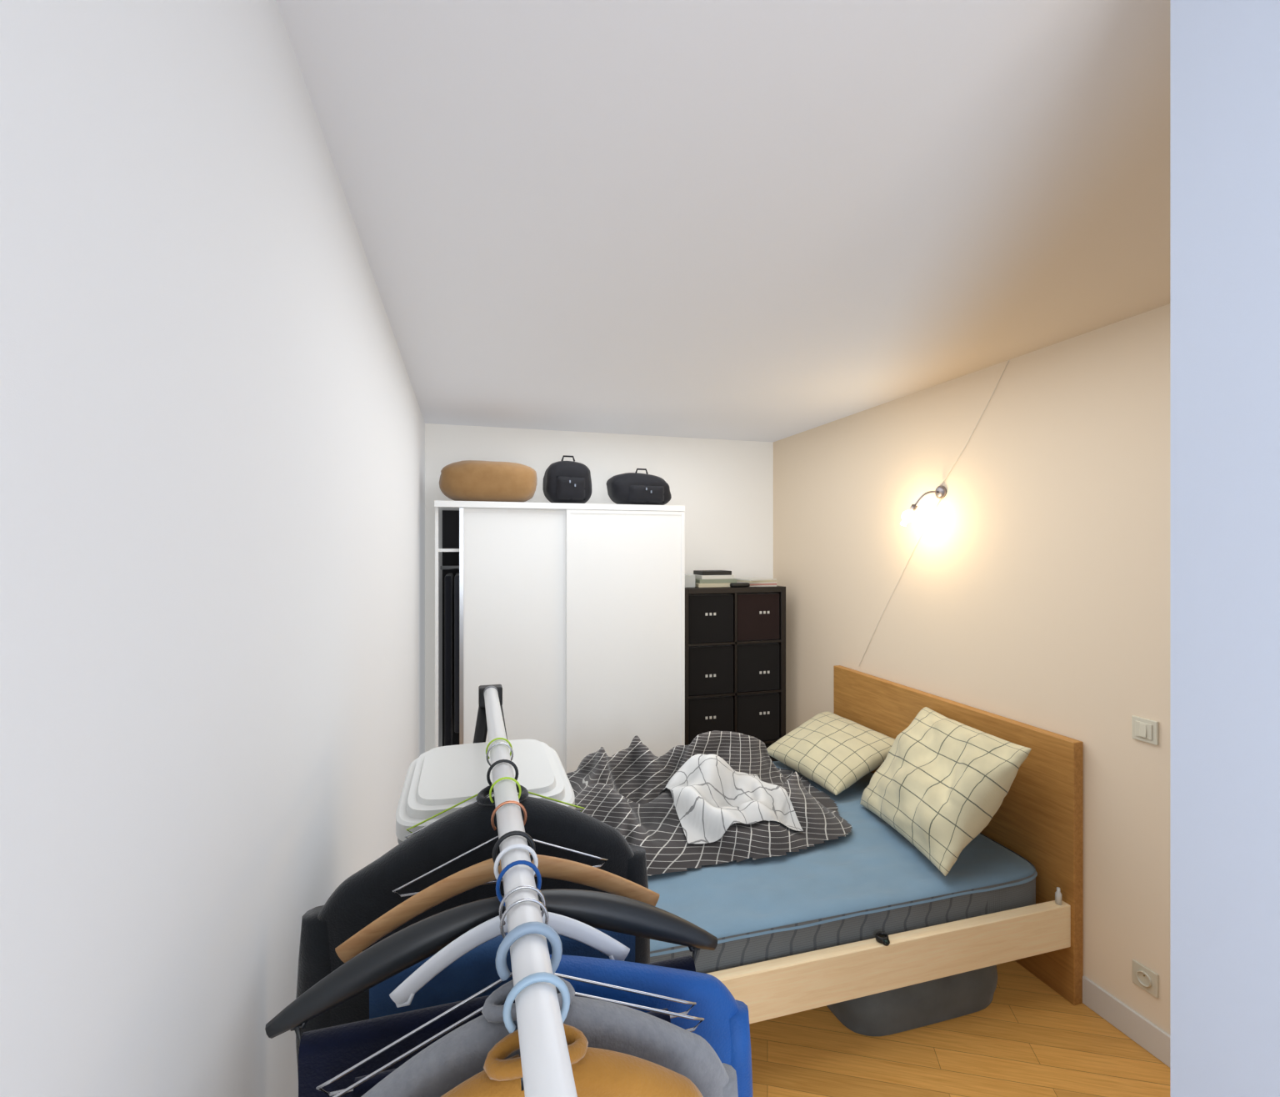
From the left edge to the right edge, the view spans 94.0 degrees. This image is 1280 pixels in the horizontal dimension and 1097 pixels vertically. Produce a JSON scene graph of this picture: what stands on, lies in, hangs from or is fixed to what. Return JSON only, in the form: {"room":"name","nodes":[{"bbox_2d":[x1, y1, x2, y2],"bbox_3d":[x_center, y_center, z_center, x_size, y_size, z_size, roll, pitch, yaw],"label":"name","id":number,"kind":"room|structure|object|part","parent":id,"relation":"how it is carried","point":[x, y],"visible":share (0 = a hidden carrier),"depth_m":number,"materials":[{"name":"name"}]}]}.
{"room":"bedroom","nodes":[
{"label":"bedroom","id":0,"kind":"room"},
{"bbox_2d":[0,0,424,1096],"bbox_3d":[-0.542,0.458,0.662,0.120,2.563,7.011,0,0,-16],"label":"wall","id":1,"kind":"structure","parent":0,"point":[212,423],"depth_m":0.61,"materials":[{"name":"white paint"}]},
{"bbox_2d":[425,423,773,751],"bbox_3d":[-0.208,0.458,4.341,2.546,2.563,0.120,0,0,-16],"label":"wall","id":2,"kind":"structure","parent":0,"point":[725,487],"depth_m":4.40,"materials":[{"name":"white paint"}]},
{"bbox_2d":[276,0,1170,442],"bbox_3d":[0.740,-0.874,1.028,2.786,0.100,7.011,0,0,-16],"label":"ceiling","id":3,"kind":"structure","parent":0,"point":[772,221],"depth_m":1.39,"materials":[{"name":"white paint"}]},
{"bbox_2d":[749,960,1170,1096],"bbox_3d":[0.740,1.789,1.028,2.786,0.100,7.011,0,0,-16],"label":"floor","id":4,"kind":"structure","parent":0,"point":[1030,1040],"depth_m":2.06,"materials":[{"name":"brown wood"}]},
{"bbox_2d":[473,684,577,1096],"bbox_3d":[-0.114,1.035,0.579,0.470,1.407,1.879,0,0,-16],"label":"rack","id":5,"kind":"object","parent":4,"relation":"on","point":[547,1069],"visible":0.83,"depth_m":0.50,"materials":[{"name":"white metal"}]},
{"bbox_2d":[265,830,717,1044],"bbox_3d":[-0.146,0.428,0.692,0.507,0.202,0.035,0,0,-16],"label":"clothes hanger","id":6,"kind":"object","parent":5,"relation":"hanging from","point":[422,939],"visible":0.78,"depth_m":0.66,"materials":[{"name":"black plastic"}]},
{"bbox_2d":[298,955,695,1096],"bbox_3d":[-0.146,0.781,0.692,0.440,0.534,0.032,0,0,-16],"label":"garment","id":7,"kind":"object","parent":6,"relation":"hanging from","point":[324,1053],"visible":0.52,"depth_m":0.64,"materials":[{"name":"fabric"}]},
{"bbox_2d":[405,737,584,832],"bbox_3d":[-0.245,0.404,1.039,0.303,0.150,0.006,0,0,-16],"label":"clothes hanger","id":8,"kind":"object","parent":5,"relation":"hanging from","point":[502,738],"visible":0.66,"depth_m":1.03,"materials":[{"name":"green metal"}]},
{"bbox_2d":[405,741,587,838],"bbox_3d":[-0.238,0.404,1.014,0.303,0.150,0.006,0,0,-16],"label":"clothes hanger","id":9,"kind":"object","parent":5,"relation":"hanging from","point":[500,742],"visible":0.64,"depth_m":1.01,"materials":[{"name":"silver metal"}]},
{"bbox_2d":[335,800,659,962],"bbox_3d":[-0.171,0.425,0.778,0.412,0.193,0.016,0,0,-16],"label":"clothes hanger","id":10,"kind":"object","parent":5,"relation":"hanging from","point":[482,872],"visible":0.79,"depth_m":0.76,"materials":[{"name":"brown wood"}]},
{"bbox_2d":[369,927,634,1018],"bbox_3d":[-0.171,0.773,0.778,0.330,0.540,0.044,0,0,-16],"label":"garment","id":11,"kind":"object","parent":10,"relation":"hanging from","point":[475,970],"visible":0.08,"depth_m":0.74,"materials":[{"name":"fabric"}]},
{"bbox_2d":[392,776,608,896],"bbox_3d":[-0.194,0.404,0.860,0.303,0.150,0.006,0,0,-16],"label":"clothes hanger","id":12,"kind":"object","parent":5,"relation":"hanging from","point":[503,777],"visible":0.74,"depth_m":0.85,"materials":[{"name":"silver metal"}]},
{"bbox_2d":[486,759,518,817],"bbox_3d":[-0.213,0.410,0.927,0.370,0.165,0.012,0,0,-16],"label":"clothes hanger","id":13,"kind":"object","parent":5,"relation":"hanging from","point":[510,762],"visible":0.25,"depth_m":0.93,"materials":[{"name":"black plastic"}]},
{"bbox_2d":[295,783,649,1074],"bbox_3d":[-0.236,0.732,0.920,0.528,0.719,0.071,0,0,-16],"label":"jacket","id":14,"kind":"object","parent":13,"relation":"hanging from","point":[366,895],"visible":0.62,"depth_m":0.88,"materials":[{"name":"fabric"}]},
{"bbox_2d":[315,885,696,1095],"bbox_3d":[-0.115,0.410,0.583,0.363,0.162,0.006,0,0,-16],"label":"clothes hanger","id":15,"kind":"object","parent":5,"relation":"hanging from","point":[319,1087],"visible":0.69,"depth_m":0.58,"materials":[{"name":"silver metal"}]},
{"bbox_2d":[352,1007,670,1096],"bbox_3d":[-0.115,0.720,0.583,0.300,0.476,0.021,0,0,-16],"label":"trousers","id":16,"kind":"object","parent":15,"relation":"hanging from","point":[358,1091],"visible":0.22,"depth_m":0.54,"materials":[{"name":"fabric"}]},
{"bbox_2d":[389,843,629,1007],"bbox_3d":[-0.137,0.405,0.662,0.262,0.155,0.012,0,0,-16],"label":"clothes hanger","id":17,"kind":"object","parent":5,"relation":"hanging from","point":[403,994],"visible":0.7,"depth_m":0.65,"materials":[{"name":"white plastic"}]},
{"bbox_2d":[332,897,704,1096],"bbox_3d":[-0.109,0.410,0.562,0.363,0.162,0.006,0,0,-16],"label":"clothes hanger","id":18,"kind":"object","parent":5,"relation":"hanging from","point":[502,930],"visible":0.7,"depth_m":0.56,"materials":[{"name":"silver metal"}]},
{"bbox_2d":[495,921,562,1030],"bbox_3d":[-0.096,0.401,0.516,0.310,0.157,0.012,0,0,-16],"label":"clothes hanger","id":19,"kind":"object","parent":5,"relation":"hanging from","point":[539,927],"visible":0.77,"depth_m":0.51,"materials":[{"name":"blue plastic"}]},
{"bbox_2d":[361,976,738,1096],"bbox_3d":[-0.096,0.670,0.516,0.403,0.583,0.042,0,0,-16],"label":"garment","id":20,"kind":"object","parent":19,"relation":"hanging from","point":[460,1054],"visible":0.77,"depth_m":0.52,"materials":[{"name":"grey fabric"}]},
{"bbox_2d":[502,971,569,1090],"bbox_3d":[-0.079,0.399,0.458,0.270,0.147,0.012,0,0,-16],"label":"clothes hanger","id":21,"kind":"object","parent":5,"relation":"hanging from","point":[550,977],"visible":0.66,"depth_m":0.46,"materials":[{"name":"blue plastic"}]},
{"bbox_2d":[440,1023,703,1096],"bbox_3d":[-0.079,0.643,0.458,0.326,0.534,0.040,0,0,-16],"label":"garment","id":22,"kind":"object","parent":21,"relation":"hanging from","point":[597,1072],"visible":0.83,"depth_m":0.46,"materials":[{"name":"orange fabric"}]},
{"bbox_2d":[495,860,752,1096],"bbox_3d":[-0.011,0.659,0.658,0.293,0.665,0.050,0,0,-16],"label":"puffer jacket","id":23,"kind":"object","parent":5,"relation":"hanging from","point":[725,1025],"visible":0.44,"depth_m":0.66,"materials":[{"name":"fabric"}]},
{"bbox_2d":[434,500,684,773],"bbox_3d":[-0.521,0.734,3.861,1.500,2.010,0.608,0,0,-16],"label":"wardrobe","id":24,"kind":"object","parent":4,"relation":"on","point":[577,611],"visible":0.74,"depth_m":3.60,"materials":[{"name":"white laminate"}]},
{"bbox_2d":[439,460,537,501],"bbox_3d":[-0.933,-0.404,3.687,0.591,0.262,0.407,0,0,-16],"label":"cushion","id":25,"kind":"object","parent":24,"relation":"on","point":[466,480],"visible":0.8,"depth_m":3.51,"materials":[{"name":"fabric"}]},
{"bbox_2d":[542,455,591,503],"bbox_3d":[-0.463,-0.435,3.829,0.308,0.324,0.293,0,0,-16],"label":"backpack","id":26,"kind":"object","parent":24,"relation":"on","point":[565,482],"visible":0.81,"depth_m":3.73,"materials":[{"name":"black fabric"}]},
{"bbox_2d":[605,468,671,504],"bbox_3d":[-0.009,-0.402,3.960,0.421,0.258,0.312,0,0,-16],"label":"duffel bag","id":27,"kind":"object","parent":24,"relation":"on","point":[636,487],"visible":0.86,"depth_m":3.85,"materials":[{"name":"black fabric"}]},
{"bbox_2d":[685,585,785,760],"bbox_3d":[0.609,1.004,4.298,0.770,1.470,0.388,0,0,-16],"label":"shelf unit","id":28,"kind":"object","parent":4,"relation":"on","point":[735,637],"visible":0.54,"depth_m":4.12,"materials":[{"name":"black laminate"}]},
{"bbox_2d":[685,573,694,587],"bbox_3d":[0.302,0.224,4.196,0.095,0.090,0.240,0,0,-16],"label":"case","id":29,"kind":"object","parent":28,"relation":"on","point":[689,578],"visible":0.3,"depth_m":4.08,"materials":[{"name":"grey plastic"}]},
{"bbox_2d":[693,570,736,587],"bbox_3d":[0.513,0.213,4.251,0.300,0.112,0.250,0,0,-16],"label":"books","id":30,"kind":"object","parent":28,"relation":"on","point":[703,578],"visible":0.83,"depth_m":4.15,"materials":[{"name":"beige paper"}]},
{"bbox_2d":[730,582,749,587],"bbox_3d":[0.695,0.254,4.160,0.140,0.030,0.045,0,0,-16],"label":"glasses case","id":31,"kind":"object","parent":28,"relation":"on","point":[732,584],"visible":1,"depth_m":4.14,"materials":[{"name":"black plastic"}]},
{"bbox_2d":[735,577,776,586],"bbox_3d":[0.822,0.243,4.335,0.284,0.050,0.287,0,0,-16],"label":"pile","id":32,"kind":"object","parent":28,"relation":"on","point":[754,582],"visible":0.79,"depth_m":4.23,"materials":[{"name":"white paper"}]},
{"bbox_2d":[647,665,1083,1023],"bbox_3d":[0.477,1.239,2.747,2.090,1.000,1.560,0,0,-16],"label":"bed","id":33,"kind":"object","parent":4,"relation":"on","point":[795,932],"visible":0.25,"depth_m":2.25,"materials":[{"name":"blue fabric"}]},
{"bbox_2d":[566,730,853,875],"bbox_3d":[0.283,1.090,2.866,1.600,0.309,1.075,0,0,-16],"label":"duvet","id":34,"kind":"object","parent":33,"relation":"on","point":[720,797],"visible":0.84,"depth_m":2.60,"materials":[{"name":"black fabric"}]},
{"bbox_2d":[766,710,894,794],"bbox_3d":[1.063,1.109,3.320,0.464,0.246,0.626,0,0,-23],"label":"pillow","id":35,"kind":"object","parent":33,"relation":"on","point":[833,751],"visible":0.92,"depth_m":3.20,"materials":[{"name":"beige fabric"}]},
{"bbox_2d":[875,931,889,945],"bbox_3d":[0.843,1.353,2.070,0.045,0.022,0.051,0,0,-16],"label":"wristwatch","id":36,"kind":"object","parent":33,"relation":"on","point":[881,937],"visible":1,"depth_m":2.06,"materials":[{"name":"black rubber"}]},
{"bbox_2d":[860,706,1031,875],"bbox_3d":[1.280,1.004,2.592,0.394,0.487,0.712,0,0,-6],"label":"pillow","id":37,"kind":"object","parent":33,"relation":"on","point":[942,780],"visible":1,"depth_m":2.42,"materials":[{"name":"beige fabric"}]},
{"bbox_2d":[1055,886,1061,904],"bbox_3d":[1.608,1.333,2.295,0.022,0.060,0.022,0,0,-16],"label":"bottle","id":38,"kind":"object","parent":33,"relation":"on","point":[1057,893],"visible":1,"depth_m":2.29,"materials":[{"name":"white plastic"}]},
{"bbox_2d":[826,964,997,1035],"bbox_3d":[1.004,1.647,2.447,0.708,0.176,0.572,0,0,-16],"label":"storage bin","id":39,"kind":"object","parent":4,"relation":"on","point":[917,1005],"visible":0.17,"depth_m":2.16,"materials":[{"name":"grey plastic"}]},
{"bbox_3d":[-0.318,1.523,1.238,0.326,0.428,0.383,0,0,-16],"label":"plastic storage bin","id":40,"kind":"object","parent":4,"relation":"on","visible":0},
{"bbox_3d":[-0.318,1.093,1.238,0.326,0.428,0.383,0,0,-16],"label":"plastic storage bin","id":41,"kind":"object","parent":40,"relation":"on","visible":0},
{"bbox_2d":[395,739,574,843],"bbox_3d":[-0.318,0.663,1.238,0.326,0.428,0.383,0,0,-16],"label":"plastic storage bin","id":42,"kind":"object","parent":41,"relation":"on","point":[442,777],"visible":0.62,"depth_m":1.17,"materials":[{"name":"white plastic"}]},
{"bbox_2d":[773,303,1170,1034],"bbox_3d":[1.573,0.458,2.962,0.120,2.563,3.751,0,0,-16],"label":"wall","id":43,"kind":"structure","parent":0,"point":[1036,592],"depth_m":2.49,"materials":[{"name":"beige paint"}]},
{"bbox_2d":[859,360,1009,665],"bbox_3d":[1.381,-0.056,3.078,0.184,1.530,1.042,0,0,-16],"label":"wall lamp","id":44,"kind":"object","parent":43,"relation":"attached to","point":[907,516],"visible":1,"depth_m":2.97,"materials":[{"name":"grey metal"}]},
{"bbox_3d":[1.343,-0.151,2.995,0.065,0.080,0.060,0,0,-16],"label":"lamp bulb","id":45,"kind":"part","parent":44,"relation":"part of","materials":[{"name":"white glass"}]},
{"bbox_2d":[1082,975,1170,1067],"bbox_3d":[1.525,1.687,2.886,0.012,0.105,3.629,0,0,-16],"label":"baseboard","id":46,"kind":"structure","parent":43,"relation":"attached to","point":[1155,1040],"depth_m":2.12,"materials":[{"name":"white paint"}]},
{"bbox_2d":[1131,715,1158,744],"bbox_3d":[1.754,0.632,2.077,0.018,0.082,0.082,0,0,-16],"label":"light switch","id":47,"kind":"object","parent":43,"relation":"attached to","point":[1143,729],"visible":1,"depth_m":2.07,"materials":[{"name":"beige plastic"}]},
{"bbox_2d":[1132,959,1158,998],"bbox_3d":[1.756,1.496,2.078,0.014,0.082,0.082,0,0,-16],"label":"power outlet","id":48,"kind":"object","parent":43,"relation":"attached to","point":[1143,977],"visible":1,"depth_m":2.07,"materials":[{"name":"beige plastic"}]},
{"bbox_2d":[1170,0,1279,1096],"bbox_3d":[1.782,0.458,-0.562,1.417,2.563,3.140,0,0,-16],"label":"wall","id":49,"kind":"structure","parent":0,"point":[1225,54],"depth_m":0.70,"materials":[{"name":"white paint"}]}
]}

